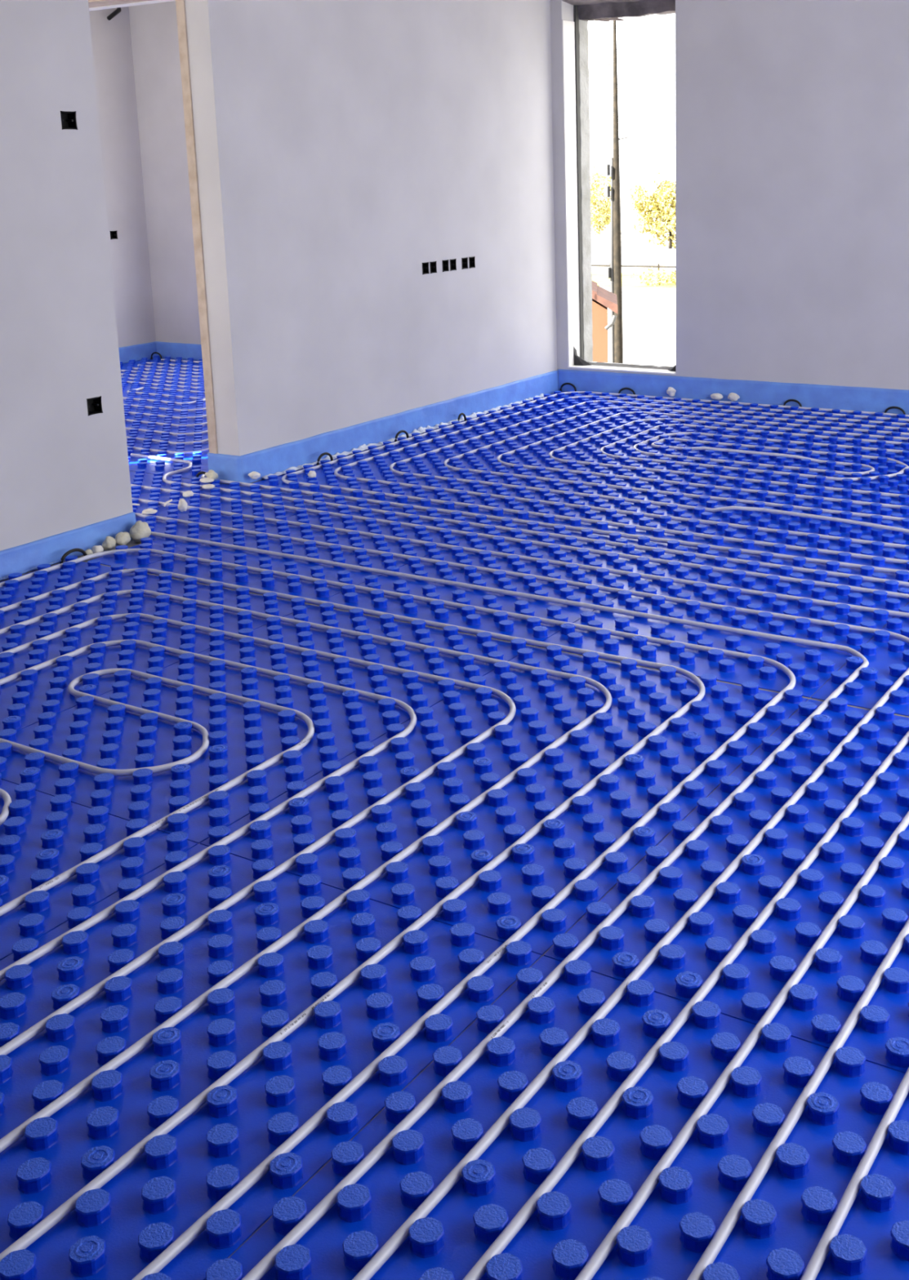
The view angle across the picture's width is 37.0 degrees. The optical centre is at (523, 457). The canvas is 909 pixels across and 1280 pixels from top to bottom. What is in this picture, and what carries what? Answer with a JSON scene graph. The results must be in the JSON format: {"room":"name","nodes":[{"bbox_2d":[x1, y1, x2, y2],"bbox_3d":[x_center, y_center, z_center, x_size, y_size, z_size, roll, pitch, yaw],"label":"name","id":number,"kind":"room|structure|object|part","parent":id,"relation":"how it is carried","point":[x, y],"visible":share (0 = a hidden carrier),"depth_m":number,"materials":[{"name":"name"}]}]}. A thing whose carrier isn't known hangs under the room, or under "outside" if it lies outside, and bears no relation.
{"room":"building under construction","nodes":[
{"label":"building under construction","id":0,"kind":"room"},
{"bbox_2d":[0,0,133,551],"bbox_3d":[-3.043,-0.543,2.938,0.171,2.778,5.306,6,14,31],"label":"wall","id":1,"kind":"structure","parent":0,"point":[63,468],"depth_m":4.93,"materials":[{"name":"grey paint"}]},
{"bbox_2d":[60,111,77,129],"bbox_3d":[-1.671,-1.230,4.942,0.038,0.067,0.072,6,14,31],"label":"box","id":2,"kind":"object","parent":1,"relation":"attached to","point":[68,121],"visible":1,"depth_m":4.96,"materials":[{"name":"black plastic"}]},
{"bbox_2d":[86,395,102,416],"bbox_3d":[-1.646,-0.199,5.161,0.038,0.067,0.072,6,14,31],"label":"box","id":3,"kind":"object","parent":1,"relation":"attached to","point":[94,404],"visible":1,"depth_m":5.18,"materials":[{"name":"black plastic"}]},
{"bbox_2d":[88,6,155,363],"bbox_3d":[-3.744,-1.886,9.300,0.122,2.778,2.862,6,14,31],"label":"wall","id":4,"kind":"structure","parent":0,"point":[111,40],"depth_m":10.29,"materials":[{"name":"grey paint"}]},
{"bbox_2d":[110,230,117,239],"bbox_3d":[-3.120,-1.689,10.273,0.038,0.066,0.072,6,14,31],"label":"box","id":5,"kind":"object","parent":4,"relation":"attached to","point":[113,234],"visible":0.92,"depth_m":10.29,"materials":[{"name":"black plastic"}]},
{"bbox_2d":[106,7,121,20],"bbox_3d":[-3.030,-3.295,10.040,0.046,0.121,0.202,0,12,9],"label":"cable","id":6,"kind":"object","parent":4,"relation":"attached to","point":[117,10],"visible":0.87,"depth_m":10.00,"materials":[{"name":"black plastic"}]},
{"bbox_2d":[128,0,200,360],"bbox_3d":[-1.378,-2.020,9.648,3.763,2.778,0.250,6,14,31],"label":"wall","id":7,"kind":"structure","parent":0,"point":[153,26],"depth_m":10.32,"materials":[{"name":"grey paint"}]},
{"bbox_2d":[184,0,556,456],"bbox_3d":[-0.635,-1.513,7.192,0.135,2.778,2.888,6,14,31],"label":"wall","id":8,"kind":"structure","parent":0,"point":[344,148],"depth_m":6.85,"materials":[{"name":"grey paint"}]},
{"bbox_2d":[422,262,429,275],"bbox_3d":[-0.547,-1.025,7.325,0.038,0.066,0.062,6,14,31],"label":"box","id":9,"kind":"object","parent":8,"relation":"attached to","point":[424,265],"visible":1,"depth_m":7.34,"materials":[{"name":"black plastic"}]},
{"bbox_2d":[429,261,436,273],"bbox_3d":[-0.509,-1.039,7.385,0.038,0.066,0.062,6,14,31],"label":"box","id":10,"kind":"object","parent":8,"relation":"attached to","point":[433,264],"visible":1,"depth_m":7.40,"materials":[{"name":"black plastic"}]},
{"bbox_2d":[441,259,448,271],"bbox_3d":[-0.448,-1.061,7.481,0.038,0.066,0.062,6,14,31],"label":"box","id":11,"kind":"object","parent":8,"relation":"attached to","point":[445,263],"visible":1,"depth_m":7.50,"materials":[{"name":"black plastic"}]},
{"bbox_2d":[449,258,456,271],"bbox_3d":[-0.410,-1.075,7.542,0.038,0.066,0.062,6,14,31],"label":"box","id":12,"kind":"object","parent":8,"relation":"attached to","point":[452,262],"visible":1,"depth_m":7.56,"materials":[{"name":"black plastic"}]},
{"bbox_2d":[461,257,467,269],"bbox_3d":[-0.349,-1.097,7.638,0.038,0.066,0.062,6,14,31],"label":"box","id":13,"kind":"object","parent":8,"relation":"attached to","point":[464,260],"visible":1,"depth_m":7.65,"materials":[{"name":"black plastic"}]},
{"bbox_2d":[468,256,475,268],"bbox_3d":[-0.311,-1.111,7.699,0.038,0.066,0.062,6,14,31],"label":"box","id":14,"kind":"object","parent":8,"relation":"attached to","point":[471,260],"visible":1,"depth_m":7.71,"materials":[{"name":"black plastic"}]},
{"bbox_2d":[0,357,908,1279],"bbox_3d":[-1.493,0.543,4.673,9.423,0.148,9.650,6,14,31],"label":"floor","id":15,"kind":"structure","parent":0,"point":[131,543],"depth_m":3.96,"materials":[{"name":"grey"}]},
{"bbox_2d":[0,555,124,613],"bbox_3d":[-1.925,0.516,4.436,0.308,0.026,1.372,6,14,31],"label":"mat","id":16,"kind":"object","parent":15,"relation":"on","point":[15,591],"visible":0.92,"depth_m":4.81,"materials":[{"name":"blue plastic"}]},
{"bbox_2d":[59,548,87,564],"bbox_3d":[-1.673,0.364,5.032,0.018,0.054,0.130,6,14,31],"label":"clip","id":17,"kind":"object","parent":16,"relation":"on","point":[81,550],"visible":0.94,"depth_m":5.02,"materials":[{"name":"black plastic"}]},
{"bbox_2d":[0,511,136,581],"bbox_3d":[-2.861,0.747,3.270,0.024,0.103,5.056,6,14,31],"label":"strip","id":18,"kind":"object","parent":15,"relation":"on","point":[23,558],"visible":0.8,"depth_m":5.05,"materials":[{"name":"blue plastic"}]},
{"bbox_2d":[84,548,93,555],"bbox_3d":[-1.642,0.359,5.107,0.036,0.032,0.030,-9,14,-30],"label":"lump","id":19,"kind":"object","parent":15,"relation":"on","point":[88,551],"visible":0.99,"depth_m":5.10,"materials":[{"name":"white stone"}]},
{"bbox_2d":[91,545,103,553],"bbox_3d":[-1.622,0.348,5.149,0.037,0.035,0.045,6,14,31],"label":"lump","id":20,"kind":"object","parent":15,"relation":"on","point":[95,548],"visible":0.91,"depth_m":5.14,"materials":[{"name":"white"}]},
{"bbox_2d":[0,773,197,960],"bbox_3d":[-1.421,0.906,2.549,0.853,0.026,1.372,6,14,31],"label":"mat","id":21,"kind":"object","parent":15,"relation":"on","point":[43,836],"visible":0.98,"depth_m":2.85,"materials":[{"name":"blue plastic"}]},
{"bbox_2d":[0,548,795,1279],"bbox_3d":[-1.373,0.826,2.913,2.775,0.018,3.836,6,14,31],"label":"pipe","id":22,"kind":"object","parent":21,"relation":"on","point":[229,1198],"visible":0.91,"depth_m":2.92,"materials":[{"name":"white plastic"}]},
{"bbox_2d":[102,536,115,550],"bbox_3d":[-1.589,0.327,5.196,0.044,0.056,0.045,1,12,12],"label":"lump","id":23,"kind":"object","parent":15,"relation":"on","point":[109,543],"visible":1,"depth_m":5.18,"materials":[{"name":"white stone"}]},
{"bbox_2d":[115,532,130,545],"bbox_3d":[-1.556,0.314,5.253,0.043,0.056,0.077,6,14,31],"label":"lump","id":24,"kind":"object","parent":15,"relation":"on","point":[121,538],"visible":0.98,"depth_m":5.23,"materials":[{"name":"white stone"}]},
{"bbox_2d":[120,357,150,364],"bbox_3d":[-3.303,-0.643,10.015,0.072,0.026,1.372,6,14,31],"label":"mat","id":25,"kind":"object","parent":15,"relation":"on","point":[136,362],"visible":0.18,"depth_m":10.46,"materials":[{"name":"blue plastic"}]},
{"bbox_2d":[129,520,151,542],"bbox_3d":[-1.504,0.285,5.317,0.060,0.083,0.087,6,14,31],"label":"lump","id":26,"kind":"object","parent":15,"relation":"on","point":[140,530],"visible":0.96,"depth_m":5.29,"materials":[{"name":"white stone"}]},
{"bbox_2d":[123,395,175,412],"bbox_3d":[-2.889,-0.267,8.207,0.853,0.026,1.330,6,14,31],"label":"mat","id":27,"kind":"object","parent":15,"relation":"on","point":[141,403],"visible":0.15,"depth_m":8.49,"materials":[{"name":"blue plastic"}]},
{"bbox_2d":[0,568,310,731],"bbox_3d":[-1.428,0.568,4.134,0.853,0.026,1.372,6,14,31],"label":"mat","id":28,"kind":"object","parent":15,"relation":"on","point":[23,699],"visible":1,"depth_m":4.24,"materials":[{"name":"blue plastic"}]},
{"bbox_2d":[129,469,191,496],"bbox_3d":[-2.120,0.137,6.231,0.853,0.025,0.846,6,14,31],"label":"mat","id":29,"kind":"object","parent":15,"relation":"on","point":[138,477],"visible":0.18,"depth_m":6.33,"materials":[{"name":"blue plastic"}]},
{"bbox_2d":[118,341,202,363],"bbox_3d":[-2.328,-0.461,8.799,3.059,0.126,2.750,6,14,31],"label":"strip","id":30,"kind":"object","parent":15,"relation":"on","point":[136,352],"visible":0.15,"depth_m":10.57,"materials":[{"name":"blue plastic"}]},
{"bbox_2d":[120,358,203,386],"bbox_3d":[-2.907,-0.601,9.773,0.853,0.026,1.372,6,14,31],"label":"mat","id":31,"kind":"object","parent":15,"relation":"on","point":[128,367],"visible":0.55,"depth_m":9.97,"materials":[{"name":"blue plastic"}]},
{"bbox_2d":[121,369,204,402],"bbox_3d":[-2.178,-0.525,9.330,0.853,0.026,1.372,6,14,31],"label":"mat","id":32,"kind":"object","parent":15,"relation":"on","point":[172,393],"visible":0.46,"depth_m":9.05,"materials":[{"name":"blue plastic"}]},
{"bbox_2d":[124,400,207,447],"bbox_3d":[-2.160,-0.190,7.763,0.853,0.026,1.330,6,14,31],"label":"mat","id":33,"kind":"object","parent":15,"relation":"on","point":[151,426],"visible":0.42,"depth_m":7.82,"materials":[{"name":"blue plastic"}]},
{"bbox_2d":[127,430,208,470],"bbox_3d":[-1.442,-0.110,7.302,0.853,0.026,1.372,6,14,31],"label":"mat","id":34,"kind":"object","parent":15,"relation":"on","point":[197,458],"visible":0.2,"depth_m":7.01,"materials":[{"name":"blue plastic"}]},
{"bbox_2d":[128,456,208,479],"bbox_3d":[-1.831,0.040,6.650,0.812,0.026,0.167,6,14,31],"label":"mat","id":35,"kind":"object","parent":15,"relation":"on","point":[142,464],"visible":0.62,"depth_m":6.61,"materials":[{"name":"blue plastic"}]},
{"bbox_2d":[151,355,202,364],"bbox_3d":[-2.510,-0.746,10.402,0.853,0.026,0.136,6,14,31],"label":"mat","id":36,"kind":"object","parent":15,"relation":"on","point":[166,357],"visible":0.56,"depth_m":10.49,"materials":[{"name":"blue plastic"}]},
{"bbox_2d":[150,351,162,359],"bbox_3d":[-2.876,-0.800,10.605,0.128,0.059,0.018,6,14,31],"label":"clip","id":37,"kind":"object","parent":36,"relation":"on","point":[153,353],"visible":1,"depth_m":10.59,"materials":[{"name":"black plastic"}]},
{"bbox_2d":[182,395,205,405],"bbox_3d":[-1.449,-0.448,8.886,0.853,0.026,1.372,6,14,31],"label":"mat","id":38,"kind":"object","parent":15,"relation":"on","point":[200,397],"visible":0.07,"depth_m":8.54,"materials":[{"name":"blue plastic"}]},
{"bbox_2d":[87,475,360,568],"bbox_3d":[-1.433,0.228,5.722,0.853,0.026,1.361,6,14,31],"label":"mat","id":39,"kind":"object","parent":15,"relation":"on","point":[143,557],"visible":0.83,"depth_m":5.74,"materials":[{"name":"blue plastic"}]},
{"bbox_2d":[163,499,172,506],"bbox_3d":[-1.527,0.191,5.811,0.017,0.011,0.102,0,12,6],"label":"scrap","id":40,"kind":"object","parent":39,"relation":"on","point":[170,500],"visible":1,"depth_m":5.81,"materials":[{"name":"white"}]},
{"bbox_2d":[177,498,187,511],"bbox_3d":[-1.429,0.198,5.667,0.040,0.057,0.038,1,12,9],"label":"crumb","id":41,"kind":"object","parent":39,"relation":"on","point":[182,506],"visible":1,"depth_m":5.66,"materials":[{"name":"white"}]},
{"bbox_2d":[182,490,193,497],"bbox_3d":[-1.469,0.158,5.923,0.047,0.031,0.050,6,14,31],"label":"crumb","id":42,"kind":"object","parent":39,"relation":"on","point":[188,493],"visible":1,"depth_m":5.91,"materials":[{"name":"white"}]},
{"bbox_2d":[195,471,210,483],"bbox_3d":[-1.492,0.088,6.309,0.103,0.051,0.018,6,14,31],"label":"clip","id":43,"kind":"object","parent":39,"relation":"on","point":[201,472],"visible":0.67,"depth_m":6.31,"materials":[{"name":"black plastic"}]},
{"bbox_2d":[199,477,213,483],"bbox_3d":[-1.451,0.101,6.204,0.065,0.023,0.068,6,14,31],"label":"crumb","id":44,"kind":"object","parent":39,"relation":"on","point":[206,480],"visible":1,"depth_m":6.19,"materials":[{"name":"white"}]},
{"bbox_2d":[202,484,214,488],"bbox_3d":[-1.412,0.128,6.080,0.058,0.020,0.060,6,14,31],"label":"crumb","id":45,"kind":"object","parent":39,"relation":"on","point":[206,486],"visible":1,"depth_m":6.06,"materials":[{"name":"white"}]},
{"bbox_2d":[204,470,217,479],"bbox_3d":[-1.438,0.080,6.243,0.057,0.047,0.051,6,14,31],"label":"lump","id":46,"kind":"object","parent":39,"relation":"on","point":[211,473],"visible":1,"depth_m":6.22,"materials":[{"name":"white stone"}]},
{"bbox_2d":[248,471,260,479],"bbox_3d":[-1.240,0.080,6.239,0.040,0.040,0.061,6,14,31],"label":"lump","id":47,"kind":"object","parent":39,"relation":"on","point":[253,475],"visible":1,"depth_m":6.22,"materials":[{"name":"white"}]},
{"bbox_2d":[0,602,532,843],"bbox_3d":[-0.700,0.644,3.690,0.853,0.026,1.372,6,14,31],"label":"mat","id":48,"kind":"object","parent":15,"relation":"on","point":[242,736],"visible":0.98,"depth_m":3.54,"materials":[{"name":"blue plastic"}]},
{"bbox_2d":[0,844,541,1279],"bbox_3d":[-0.693,0.983,2.106,0.853,0.026,1.372,6,14,31],"label":"mat","id":49,"kind":"object","parent":15,"relation":"on","point":[114,1230],"visible":0.98,"depth_m":2.21,"materials":[{"name":"blue plastic"}]},
{"bbox_2d":[138,488,524,604],"bbox_3d":[-0.704,0.305,5.279,0.853,0.026,1.361,6,14,31],"label":"mat","id":50,"kind":"object","parent":15,"relation":"on","point":[238,575],"visible":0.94,"depth_m":5.17,"materials":[{"name":"blue plastic"}]},
{"bbox_2d":[207,370,558,483],"bbox_3d":[-0.614,-0.223,7.459,0.240,0.136,2.889,6,14,31],"label":"strip","id":51,"kind":"object","parent":15,"relation":"on","point":[274,460],"visible":0.88,"depth_m":7.04,"materials":[{"name":"blue plastic"}]},
{"bbox_2d":[277,424,522,490],"bbox_3d":[-0.594,-0.020,6.785,0.571,0.026,1.372,6,14,31],"label":"mat","id":52,"kind":"object","parent":15,"relation":"on","point":[377,468],"visible":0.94,"depth_m":6.68,"materials":[{"name":"blue plastic"}]},
{"bbox_2d":[307,471,315,477],"bbox_3d":[-0.977,0.074,6.243,0.046,0.036,0.038,6,14,31],"label":"crumb","id":53,"kind":"object","parent":52,"relation":"on","point":[312,473],"visible":1,"depth_m":6.23,"materials":[{"name":"white"}]},
{"bbox_2d":[316,452,333,465],"bbox_3d":[-0.973,0.004,6.616,0.018,0.061,0.125,6,14,31],"label":"clip","id":54,"kind":"object","parent":52,"relation":"on","point":[324,453],"visible":0.94,"depth_m":6.60,"materials":[{"name":"black plastic"}]},
{"bbox_2d":[394,430,408,441],"bbox_3d":[-0.644,-0.116,7.135,0.018,0.061,0.125,6,14,31],"label":"clip","id":55,"kind":"object","parent":52,"relation":"on","point":[400,431],"visible":0.92,"depth_m":7.12,"materials":[{"name":"black plastic"}]},
{"bbox_2d":[200,644,807,955],"bbox_3d":[0.029,0.721,3.246,0.853,0.026,1.372,6,14,31],"label":"mat","id":56,"kind":"object","parent":15,"relation":"on","point":[504,898],"visible":0.98,"depth_m":3.09,"materials":[{"name":"blue plastic"}]},
{"bbox_2d":[315,509,715,641],"bbox_3d":[0.025,0.381,4.835,0.853,0.026,1.361,6,14,31],"label":"mat","id":57,"kind":"object","parent":15,"relation":"on","point":[498,622],"visible":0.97,"depth_m":4.71,"materials":[{"name":"blue plastic"}]},
{"bbox_2d":[367,433,668,511],"bbox_3d":[0.015,0.043,6.415,0.853,0.026,1.372,6,14,31],"label":"mat","id":58,"kind":"object","parent":15,"relation":"on","point":[486,460],"visible":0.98,"depth_m":6.33,"materials":[{"name":"blue plastic"}]},
{"bbox_2d":[446,390,636,435],"bbox_3d":[0.119,-0.279,7.912,0.571,0.026,1.337,6,14,31],"label":"mat","id":59,"kind":"object","parent":15,"relation":"on","point":[547,420],"visible":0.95,"depth_m":7.82,"materials":[{"name":"blue plastic"}]},
{"bbox_2d":[457,413,466,421],"bbox_3d":[-0.349,-0.223,7.601,0.018,0.061,0.088,6,14,31],"label":"clip","id":60,"kind":"object","parent":59,"relation":"on","point":[460,414],"visible":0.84,"depth_m":7.59,"materials":[{"name":"black plastic"}]},
{"bbox_2d":[559,382,576,391],"bbox_3d":[0.278,-0.446,8.570,0.128,0.061,0.018,6,14,31],"label":"clip","id":61,"kind":"object","parent":59,"relation":"on","point":[564,384],"visible":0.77,"depth_m":8.56,"materials":[{"name":"black plastic"}]},
{"bbox_2d":[617,387,635,397],"bbox_3d":[0.632,-0.406,8.355,0.128,0.056,0.018,6,14,31],"label":"clip","id":62,"kind":"object","parent":59,"relation":"on","point":[622,388],"visible":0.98,"depth_m":8.34,"materials":[{"name":"black plastic"}]},
{"bbox_2d":[205,955,908,1279],"bbox_3d":[0.036,1.060,1.662,0.853,0.026,1.372,6,14,31],"label":"mat","id":63,"kind":"object","parent":15,"relation":"on","point":[777,1232],"visible":0.97,"depth_m":1.93,"materials":[{"name":"blue plastic"}]},
{"bbox_2d":[526,395,769,448],"bbox_3d":[0.728,-0.215,7.541,0.853,0.026,1.337,6,14,31],"label":"mat","id":64,"kind":"object","parent":15,"relation":"on","point":[628,430],"visible":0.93,"depth_m":7.43,"materials":[{"name":"blue plastic"}]},
{"bbox_2d":[666,386,675,396],"bbox_3d":[0.887,-0.399,8.181,0.062,0.058,0.033,6,14,31],"label":"lump","id":65,"kind":"object","parent":64,"relation":"on","point":[670,391],"visible":1,"depth_m":8.17,"materials":[{"name":"white stone"}]},
{"bbox_2d":[710,393,722,399],"bbox_3d":[1.139,-0.363,8.030,0.079,0.040,0.035,6,14,31],"label":"lump","id":66,"kind":"object","parent":64,"relation":"on","point":[713,396],"visible":1,"depth_m":8.02,"materials":[{"name":"white stone"}]},
{"bbox_2d":[529,447,835,536],"bbox_3d":[0.744,0.120,5.971,0.853,0.026,1.372,6,14,31],"label":"mat","id":67,"kind":"object","parent":15,"relation":"on","point":[732,516],"visible":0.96,"depth_m":5.86,"materials":[{"name":"blue plastic"}]},
{"bbox_2d":[535,533,908,697],"bbox_3d":[0.754,0.458,4.391,0.853,0.026,1.361,6,14,31],"label":"mat","id":68,"kind":"object","parent":15,"relation":"on","point":[811,666],"visible":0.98,"depth_m":4.24,"materials":[{"name":"blue plastic"}]},
{"bbox_2d":[150,531,868,1279],"bbox_3d":[-0.577,0.565,4.038,2.771,0.018,5.797,-6,13,-20],"label":"pipe","id":69,"kind":"object","parent":68,"relation":"on","point":[314,1215],"visible":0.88,"depth_m":2.67,"materials":[{"name":"white plastic"}]},
{"bbox_2d":[135,512,908,1279],"bbox_3d":[-0.424,0.551,4.085,2.868,0.018,6.009,-6,13,-19],"label":"pipe","id":70,"kind":"object","parent":68,"relation":"on","point":[372,1266],"visible":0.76,"depth_m":2.50,"materials":[{"name":"white plastic"}]},
{"bbox_2d":[141,508,157,514],"bbox_3d":[-1.557,0.224,5.643,0.062,0.024,0.057,1,12,12],"label":"crumb","id":71,"kind":"object","parent":70,"relation":"on","point":[148,511],"visible":1,"depth_m":5.62,"materials":[{"name":"white"}]},
{"bbox_2d":[543,697,908,1073],"bbox_3d":[0.758,0.797,2.803,0.853,0.026,1.372,6,14,31],"label":"mat","id":72,"kind":"object","parent":15,"relation":"on","point":[815,1009],"visible":0.98,"depth_m":2.61,"materials":[{"name":"blue plastic"}]},
{"bbox_2d":[557,368,908,414],"bbox_3d":[2.403,-0.274,7.287,5.134,0.160,0.012,6,14,31],"label":"strip","id":73,"kind":"object","parent":15,"relation":"on","point":[816,396],"visible":0.98,"depth_m":7.95,"materials":[{"name":"blue plastic"}]},
{"bbox_2d":[674,404,908,465],"bbox_3d":[1.457,-0.139,7.098,0.853,0.026,1.337,6,14,31],"label":"mat","id":74,"kind":"object","parent":15,"relation":"on","point":[833,440],"visible":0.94,"depth_m":6.99,"materials":[{"name":"blue plastic"}]},
{"bbox_2d":[782,399,801,406],"bbox_3d":[1.543,-0.310,7.800,0.122,0.056,0.018,6,14,31],"label":"clip","id":75,"kind":"object","parent":74,"relation":"on","point":[788,400],"visible":0.81,"depth_m":7.79,"materials":[{"name":"black plastic"}]},
{"bbox_2d":[883,406,905,414],"bbox_3d":[2.048,-0.257,7.493,0.128,0.056,0.018,6,14,31],"label":"clip","id":76,"kind":"object","parent":74,"relation":"on","point":[890,407],"visible":0.91,"depth_m":7.48,"materials":[{"name":"black plastic"}]},
{"bbox_2d":[720,463,908,559],"bbox_3d":[1.473,0.197,5.528,0.853,0.026,1.372,6,14,31],"label":"mat","id":77,"kind":"object","parent":15,"relation":"on","point":[899,484],"visible":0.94,"depth_m":5.39,"materials":[{"name":"blue plastic"}]},
{"bbox_2d":[810,603,908,715],"bbox_3d":[1.483,0.534,3.948,0.853,0.026,1.361,6,14,31],"label":"mat","id":78,"kind":"object","parent":15,"relation":"on","point":[886,656],"visible":0.98,"depth_m":3.73,"materials":[{"name":"blue plastic"}]},
{"bbox_2d":[130,453,908,1279],"bbox_3d":[0.206,0.526,4.129,2.963,0.018,6.592,-4,12,-13],"label":"pipe","id":79,"kind":"object","parent":78,"relation":"on","point":[711,1251],"visible":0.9,"depth_m":2.20,"materials":[{"name":"white plastic"}]},
{"bbox_2d":[130,484,908,1279],"bbox_3d":[-0.100,0.522,4.184,3.103,0.018,6.436,-5,13,-18],"label":"pipe","id":80,"kind":"object","parent":78,"relation":"on","point":[602,1252],"visible":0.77,"depth_m":2.29,"materials":[{"name":"white plastic"}]},
{"bbox_2d":[131,497,908,1279],"bbox_3d":[-0.251,0.536,4.138,3.009,0.018,6.222,-5,13,-18],"label":"pipe","id":81,"kind":"object","parent":78,"relation":"on","point":[477,1272],"visible":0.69,"depth_m":2.41,"materials":[{"name":"white plastic"}]},
{"bbox_2d":[200,474,908,1279],"bbox_3d":[0.463,0.566,3.914,2.916,0.018,6.350,-4,12,-11],"label":"pipe","id":82,"kind":"object","parent":78,"relation":"on","point":[821,1251],"visible":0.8,"depth_m":2.00,"materials":[{"name":"white plastic"}]},
{"bbox_2d":[842,423,908,472],"bbox_3d":[2.186,-0.062,6.654,0.853,0.026,1.337,6,14,31],"label":"mat","id":83,"kind":"object","parent":15,"relation":"on","point":[880,445],"visible":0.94,"depth_m":6.47,"materials":[{"name":"blue plastic"}]},
{"bbox_3d":[-0.721,-0.371,8.443,0.853,0.025,1.371,6,14,31],"label":"mat","id":84,"kind":"object","parent":15,"relation":"on","visible":0},
{"bbox_2d":[120,359,208,454],"bbox_3d":[-2.191,-0.382,8.654,3.029,0.018,2.581,6,14,31],"label":"pipe","id":85,"kind":"object","parent":84,"relation":"on","point":[171,360],"visible":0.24,"depth_m":8.55,"materials":[{"name":"white plastic"}]},
{"bbox_2d":[549,0,908,390],"bbox_3d":[2.496,-1.575,7.110,5.538,2.778,0.288,6,14,31],"label":"wall","id":86,"kind":"structure","parent":0,"point":[792,116],"depth_m":7.60,"materials":[{"name":"grey paint"}]},
{"bbox_2d":[561,0,675,374],"bbox_3d":[0.643,-1.661,8.260,0.749,2.248,0.292,6,14,31],"label":"window","id":87,"kind":"structure","parent":86,"relation":"in","point":[575,33],"depth_m":8.41,"materials":[{"name":"white"}]},
{"bbox_3d":[0.624,-0.550,8.421,0.749,0.009,0.118,6,14,31],"label":"sill","id":88,"kind":"part","parent":87,"relation":"part of","materials":[{"name":"white"}]},
{"bbox_3d":[-2.999,-1.431,7.087,3.763,2.778,0.200,6,14,31],"label":"doorway","id":89,"kind":"structure","parent":0,"visible":0},
{"bbox_2d":[88,0,217,453],"bbox_3d":[-1.796,-1.069,6.409,0.948,2.288,0.215,6,14,31],"label":"door frame","id":90,"kind":"structure","parent":89,"relation":"attached to","point":[94,5],"depth_m":6.10,"materials":[{"name":"beige wood"}]},
{"label":"outside","id":91,"kind":"structure","parent":0,"visible":0},
{"bbox_2d":[590,182,675,366],"bbox_3d":[42.786,-40.539,210.786,450.000,0.001,392.000,6,14,31],"label":"ground","id":92,"kind":"structure","parent":91,"point":[648,313],"depth_m":59.01,"materials":[{"name":"white"}]},
{"bbox_2d":[590,166,610,235],"bbox_3d":[6.088,-21.178,111.758,3.051,5.583,5.096,6,14,31],"label":"tree","id":93,"kind":"object","parent":92,"relation":"on","point":[599,209],"visible":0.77,"depth_m":111.40,"materials":[{"name":"yellow plant"}]},
{"bbox_2d":[591,280,617,362],"bbox_3d":[-1.066,-4.300,31.000,6.350,6.485,2.465,-1,12,4],"label":"house","id":94,"kind":"structure","parent":92,"relation":"on","point":[602,299],"depth_m":30.07,"materials":[{"name":"brown"}]},
{"bbox_3d":[1.909,-2.985,29.897,0.272,0.339,0.096,1,12,9],"label":"gutter spout","id":95,"kind":"part","parent":94,"relation":"part of","materials":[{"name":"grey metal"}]},
{"bbox_2d":[603,20,627,363],"bbox_3d":[2.386,-8.612,34.941,0.581,13.103,0.477,6,14,31],"label":"utility pole","id":96,"kind":"object","parent":92,"relation":"on","point":[613,272],"visible":0.78,"depth_m":35.43,"materials":[{"name":"brown wood"}]},
{"bbox_2d":[591,272,675,287],"bbox_3d":[0.439,-9.248,69.373,50.000,0.001,7.000,6,14,31],"label":"verge","id":97,"kind":"structure","parent":92,"relation":"on","point":[598,277],"depth_m":65.86,"materials":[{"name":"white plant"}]},
{"bbox_2d":[591,262,675,277],"bbox_3d":[5.473,-9.410,67.959,20.000,0.700,0.100,6,14,31],"label":"fence","id":98,"kind":"object","parent":97,"relation":"on","point":[657,266],"visible":0.09,"depth_m":67.58,"materials":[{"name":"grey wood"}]},
{"bbox_3d":[5.468,-9.605,67.917,20.000,0.090,0.090,6,14,31],"label":"rail","id":99,"kind":"part","parent":98,"relation":"part of","materials":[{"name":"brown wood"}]},
{"bbox_2d":[631,266,675,285],"bbox_3d":[6.220,-8.369,62.789,2.649,0.935,2.097,6,14,31],"label":"hedge","id":100,"kind":"object","parent":97,"relation":"on","point":[656,279],"visible":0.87,"depth_m":62.78,"materials":[{"name":"yellow plant"}]},
{"bbox_2d":[628,170,675,248],"bbox_3d":[9.715,-16.392,89.732,6.002,5.186,3.598,6,14,31],"label":"bush","id":101,"kind":"object","parent":92,"relation":"on","point":[657,203],"visible":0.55,"depth_m":89.38,"materials":[{"name":"yellow plant"}]},
{"bbox_3d":[3.643,0.091,5.767,0.853,0.025,1.337,6,14,31],"label":"mat","id":102,"kind":"object","parent":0,"visible":0},
{"bbox_2d":[281,391,908,564],"bbox_3d":[1.600,0.045,6.164,4.814,0.038,2.769,6,14,31],"label":"pipe","id":103,"kind":"object","parent":102,"relation":"on","point":[785,473],"visible":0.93,"depth_m":6.33,"materials":[{"name":"white plastic"}]},
{"bbox_2d":[727,392,739,400],"bbox_3d":[1.231,-0.359,7.973,0.076,0.052,0.028,6,14,31],"label":"lump","id":104,"kind":"object","parent":103,"relation":"on","point":[731,396],"visible":1,"depth_m":7.96,"materials":[{"name":"white stone"}]}
]}

